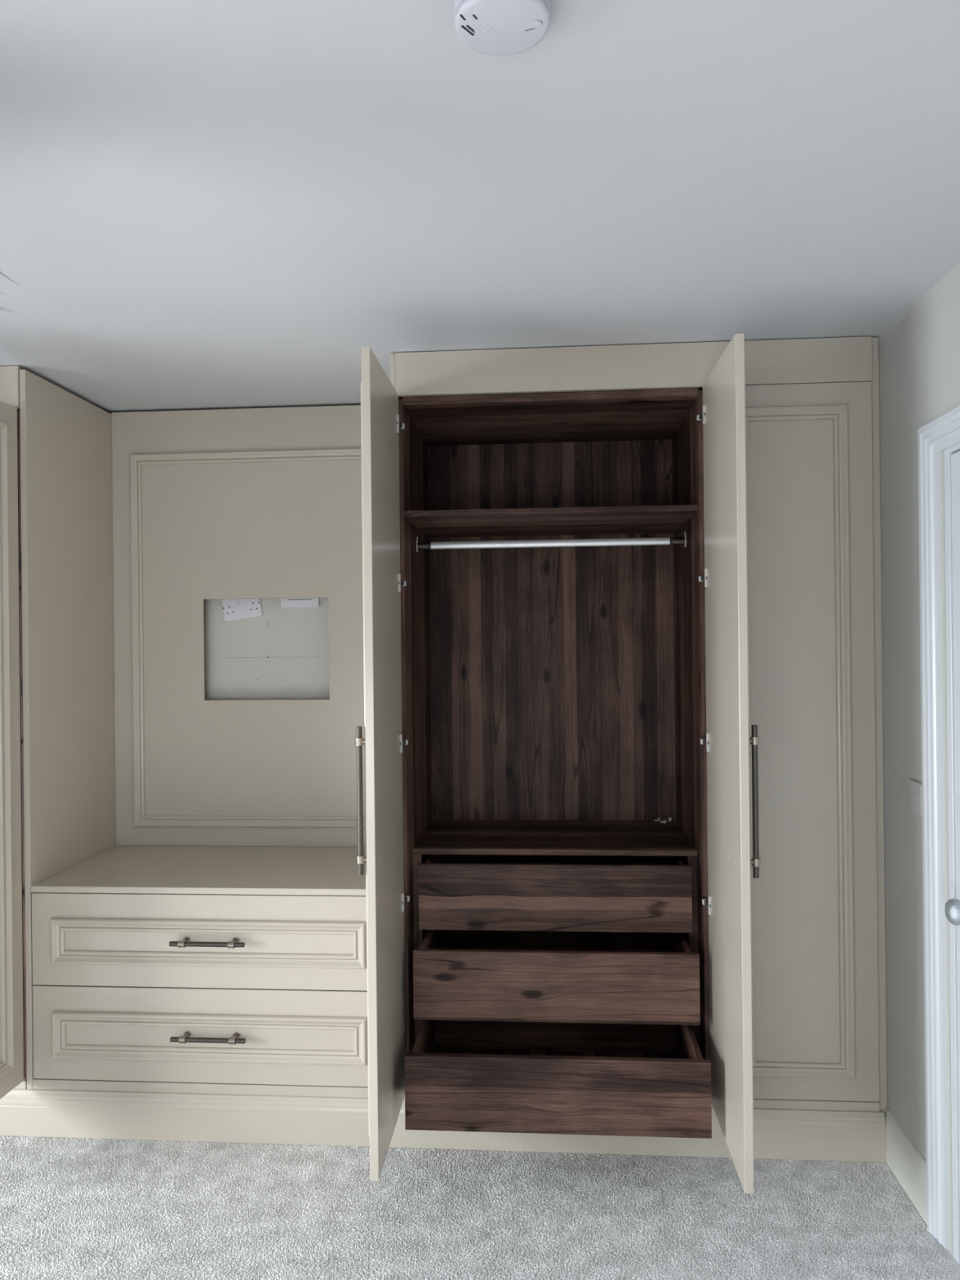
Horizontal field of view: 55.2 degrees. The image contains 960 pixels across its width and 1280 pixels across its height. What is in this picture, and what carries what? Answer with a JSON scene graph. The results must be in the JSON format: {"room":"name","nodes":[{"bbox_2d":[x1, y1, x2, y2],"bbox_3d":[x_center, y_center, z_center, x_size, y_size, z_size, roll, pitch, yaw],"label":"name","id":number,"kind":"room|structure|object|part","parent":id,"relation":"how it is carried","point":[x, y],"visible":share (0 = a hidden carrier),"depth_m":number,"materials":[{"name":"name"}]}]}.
{"room":"bedroom","nodes":[
{"label":"bedroom","id":0,"kind":"room"},
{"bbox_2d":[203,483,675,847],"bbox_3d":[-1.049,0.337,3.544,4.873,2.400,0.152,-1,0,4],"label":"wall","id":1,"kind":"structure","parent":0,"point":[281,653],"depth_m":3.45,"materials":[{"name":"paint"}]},
{"bbox_2d":[111,404,365,846],"bbox_3d":[-0.796,-0.048,3.385,1.148,1.616,0.036,-1,0,4],"label":"wall panel","id":2,"kind":"object","parent":1,"relation":"attached to","point":[248,503],"visible":0.66,"depth_m":3.39,"materials":[{"name":"paint"}]},
{"bbox_2d":[222,598,262,622],"bbox_3d":[-0.895,-0.122,3.451,0.155,0.104,0.012,-1,0,4],"label":"double socket","id":3,"kind":"object","parent":1,"relation":"attached to","point":[233,609],"visible":0.87,"depth_m":3.45,"materials":[{"name":"white plastic"}]},
{"bbox_2d":[280,597,319,608],"bbox_3d":[-0.674,-0.164,3.433,0.146,0.086,0.017,-1,0,4],"label":"outlet","id":4,"kind":"object","parent":1,"relation":"attached to","point":[309,602],"visible":0.53,"depth_m":3.43,"materials":[{"name":"white plastic"}]},
{"bbox_2d":[0,0,959,413],"bbox_3d":[-1.248,-0.914,1.063,4.873,0.100,5.132,-1,0,4],"label":"ceiling","id":5,"kind":"structure","parent":0,"point":[205,204],"depth_m":1.76,"materials":[{"name":"paint"}]},
{"bbox_2d":[0,268,17,355],"bbox_3d":[-0.961,-0.589,1.392,0.485,0.555,0.475,-1,0,4],"label":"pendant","id":6,"kind":"object","parent":5,"relation":"hanging from","point":[1,273],"visible":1,"depth_m":1.48,"materials":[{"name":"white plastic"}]},
{"bbox_2d":[453,0,550,55],"bbox_3d":[0.030,-0.857,1.257,0.132,0.040,0.132,-1,0,4],"label":"smoke detector","id":7,"kind":"object","parent":5,"relation":"attached to","point":[487,27],"visible":1,"depth_m":1.25,"materials":[{"name":"plastic"}]},
{"bbox_2d":[0,1136,959,1279],"bbox_3d":[-1.221,1.586,1.060,4.873,0.100,5.132,-1,0,4],"label":"floor","id":8,"kind":"structure","parent":0,"point":[952,1260],"depth_m":2.42,"materials":[{"name":"carpet"}]},
{"bbox_2d":[0,365,115,1098],"bbox_3d":[-1.898,0.346,2.981,1.001,2.398,1.081,-1,0,4],"label":"wardrobe","id":9,"kind":"object","parent":8,"relation":"on","point":[58,798],"visible":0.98,"depth_m":2.97,"materials":[{"name":"paint"}]},
{"bbox_3d":[-1.448,0.322,2.634,0.018,1.960,0.315,-1,0,6],"label":"panel moulding","id":10,"kind":"part","parent":9,"relation":"part of","materials":[{"name":"paint"}]},
{"bbox_3d":[-1.928,-0.787,2.911,0.976,0.130,0.018,-1,0,4],"label":"infill panel","id":11,"kind":"part","parent":9,"relation":"part of","materials":[{"name":"paint"}]},
{"bbox_3d":[-1.468,0.324,2.636,0.022,2.098,0.457,-1,0,6],"label":"door","id":12,"kind":"part","parent":9,"relation":"part of","materials":[{"name":"paint"}]},
{"bbox_3d":[-1.901,1.463,2.908,0.973,0.165,0.018,-1,0,4],"label":"rail","id":13,"kind":"part","parent":9,"relation":"part of","materials":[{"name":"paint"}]},
{"bbox_2d":[31,845,368,1097],"bbox_3d":[-0.806,1.147,3.078,1.148,0.772,0.613,-1,0,4],"label":"chest","id":14,"kind":"object","parent":8,"relation":"on","point":[166,969],"visible":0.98,"depth_m":2.83,"materials":[{"name":"paint"}]},
{"bbox_2d":[31,845,365,895],"bbox_3d":[-0.808,0.771,3.102,1.148,0.020,0.567,-1,0,4],"label":"countertop","id":15,"kind":"structure","parent":14,"relation":"on","point":[144,869],"depth_m":3.01,"materials":[{"name":"paint"}]},
{"bbox_3d":[-0.820,0.927,3.045,1.124,0.286,0.450,-1,0,4],"label":"drawer","id":16,"kind":"part","parent":14,"relation":"part of","materials":[{"name":"paint"}]},
{"bbox_3d":[-0.817,1.217,3.044,1.124,0.289,0.450,-1,0,4],"label":"drawer","id":17,"kind":"part","parent":14,"relation":"part of","materials":[{"name":"paint"}]},
{"bbox_3d":[-0.821,1.449,2.828,1.148,0.170,0.018,-1,0,4],"label":"rail","id":18,"kind":"part","parent":14,"relation":"part of","materials":[{"name":"paint"}]},
{"bbox_3d":[-0.828,0.923,2.796,0.231,0.022,0.047,-1,0,4],"label":"drawer handle","id":19,"kind":"part","parent":14,"relation":"part of","materials":[{"name":"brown metal"}]},
{"bbox_3d":[-0.825,1.213,2.796,0.231,0.022,0.047,-1,0,4],"label":"drawer handle","id":20,"kind":"part","parent":14,"relation":"part of","materials":[{"name":"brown metal"}]},
{"bbox_3d":[-0.838,0.929,2.811,0.988,0.140,0.018,-1,0,4],"label":"panel moulding","id":21,"kind":"part","parent":14,"relation":"part of","materials":[{"name":"paint"}]},
{"bbox_3d":[-0.834,1.220,2.811,0.988,0.143,0.018,-1,0,4],"label":"panel moulding","id":22,"kind":"part","parent":14,"relation":"part of","materials":[{"name":"paint"}]},
{"bbox_2d":[0,1088,885,1162],"bbox_3d":[-0.610,1.461,2.793,3.576,0.139,0.018,-1,0,4],"label":"plinth","id":23,"kind":"object","parent":8,"relation":"on","point":[840,1135],"visible":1,"depth_m":2.78,"materials":[{"name":"paint"}]},
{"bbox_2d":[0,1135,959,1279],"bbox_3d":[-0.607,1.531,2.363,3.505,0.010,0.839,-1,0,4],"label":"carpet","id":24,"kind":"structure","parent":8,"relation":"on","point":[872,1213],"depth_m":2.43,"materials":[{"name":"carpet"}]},
{"bbox_2d":[355,333,760,1193],"bbox_3d":[0.225,0.325,2.818,1.027,2.394,1.096,-1,0,4],"label":"wardrobe","id":25,"kind":"object","parent":8,"relation":"on","point":[546,953],"visible":1,"depth_m":2.83,"materials":[{"name":"paint"}]},
{"bbox_3d":[-0.302,0.416,2.378,0.040,0.383,0.022,-1,0,4],"label":"door handle","id":26,"kind":"part","parent":25,"relation":"part of","materials":[{"name":"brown metal"}]},
{"bbox_3d":[-0.281,0.309,2.536,0.018,1.960,0.316,-1,0,4],"label":"panel moulding","id":27,"kind":"part","parent":25,"relation":"part of","materials":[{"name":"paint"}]},
{"bbox_3d":[-0.261,0.311,2.535,0.022,2.098,0.458,-1,0,4],"label":"door","id":28,"kind":"part","parent":25,"relation":"part of","materials":[{"name":"paint"}]},
{"bbox_3d":[-0.230,0.330,3.088,0.015,2.394,0.625,-1,0,4],"label":"panel","id":29,"kind":"part","parent":25,"relation":"part of","materials":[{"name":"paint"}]},
{"bbox_3d":[0.229,-0.320,3.042,0.789,0.025,0.014,-1,0,4],"label":"hanging rail","id":30,"kind":"part","parent":25,"relation":"part of","materials":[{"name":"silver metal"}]},
{"bbox_2d":[404,504,698,537],"bbox_3d":[0.232,-0.390,3.061,0.888,0.018,0.578,-1,0,4],"label":"shelf","id":31,"kind":"object","parent":25,"relation":"attached to","point":[651,521],"depth_m":2.97,"materials":[{"name":"brown wood"}]},
{"bbox_3d":[0.224,0.783,2.791,0.827,0.200,0.018,-1,0,4],"label":"drawer","id":32,"kind":"part","parent":25,"relation":"part of","materials":[{"name":"brown wood"}]},
{"bbox_3d":[0.218,1.007,2.667,0.827,0.202,0.018,-1,0,4],"label":"drawer","id":33,"kind":"part","parent":25,"relation":"part of","materials":[{"name":"brown wood"}]},
{"bbox_3d":[0.207,1.236,2.494,0.827,0.203,0.018,-1,0,4],"label":"drawer","id":34,"kind":"part","parent":25,"relation":"part of","materials":[{"name":"brown wood"}]},
{"bbox_2d":[395,336,871,396],"bbox_3d":[0.443,-0.812,2.734,1.403,0.129,0.018,-1,0,4],"label":"panel","id":35,"kind":"object","parent":25,"relation":"attached to","point":[841,359],"visible":0.82,"depth_m":2.73,"materials":[{"name":"paint"}]},
{"bbox_3d":[0.660,0.301,2.466,0.022,2.098,0.458,-1,0,4],"label":"door","id":36,"kind":"part","parent":25,"relation":"part of","materials":[{"name":"paint"}]},
{"bbox_3d":[0.680,0.299,2.465,0.018,1.960,0.316,-1,0,4],"label":"panel moulding","id":37,"kind":"part","parent":25,"relation":"part of","materials":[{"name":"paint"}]},
{"bbox_3d":[0.682,0.405,2.305,0.040,0.383,0.022,-1,0,4],"label":"door handle","id":38,"kind":"part","parent":25,"relation":"part of","materials":[{"name":"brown metal"}]},
{"bbox_2d":[745,337,887,1116],"bbox_3d":[0.950,0.316,2.984,0.500,2.396,0.627,-1,0,4],"label":"wardrobe","id":39,"kind":"object","parent":8,"relation":"on","point":[819,1006],"visible":0.6,"depth_m":2.68,"materials":[{"name":"beige wood"}]},
{"bbox_3d":[0.920,0.296,2.680,0.323,1.960,0.018,-1,0,4],"label":"panel moulding","id":40,"kind":"part","parent":39,"relation":"part of","materials":[{"name":"paint"}]},
{"bbox_3d":[0.933,1.432,2.697,0.468,0.165,0.018,-1,0,4],"label":"rail","id":41,"kind":"part","parent":39,"relation":"part of","materials":[{"name":"paint"}]},
{"bbox_2d":[878,262,959,1255],"bbox_3d":[1.120,0.310,0.885,0.150,2.400,4.832,-1,0,4],"label":"wall","id":42,"kind":"structure","parent":0,"point":[919,353],"depth_m":2.50,"materials":[{"name":"paint"}]},
{"bbox_2d":[884,1109,926,1224],"bbox_3d":[1.171,1.438,2.512,0.016,0.147,0.315,-1,0,4],"label":"baseboard","id":43,"kind":"structure","parent":42,"relation":"attached to","point":[906,1162],"depth_m":2.50,"materials":[{"name":"white wood"}]},
{"bbox_2d":[907,779,922,817],"bbox_3d":[1.155,0.419,2.435,0.012,0.086,0.086,-1,0,4],"label":"light switch","id":44,"kind":"object","parent":42,"relation":"attached to","point":[914,788],"visible":0.92,"depth_m":2.43,"materials":[{"name":"plastic"}]},
{"bbox_2d":[917,404,959,1248],"bbox_3d":[1.108,0.484,1.846,0.022,2.055,1.025,-1,0,4],"label":"trim","id":45,"kind":"structure","parent":42,"relation":"attached to","point":[942,433],"depth_m":2.30,"materials":[{"name":"white wood"}]},
{"bbox_2d":[943,442,959,1262],"bbox_3d":[1.151,0.514,1.831,0.195,1.994,0.845,-1,0,4],"label":"door","id":46,"kind":"structure","parent":42,"relation":"in","point":[951,455],"depth_m":2.23,"materials":[{"name":"white paint"}]},
{"bbox_3d":[1.109,0.626,2.112,0.069,0.060,0.060,-1,0,4],"label":"knob","id":47,"kind":"part","parent":46,"relation":"part of","materials":[{"name":"silver metal"}]}
]}

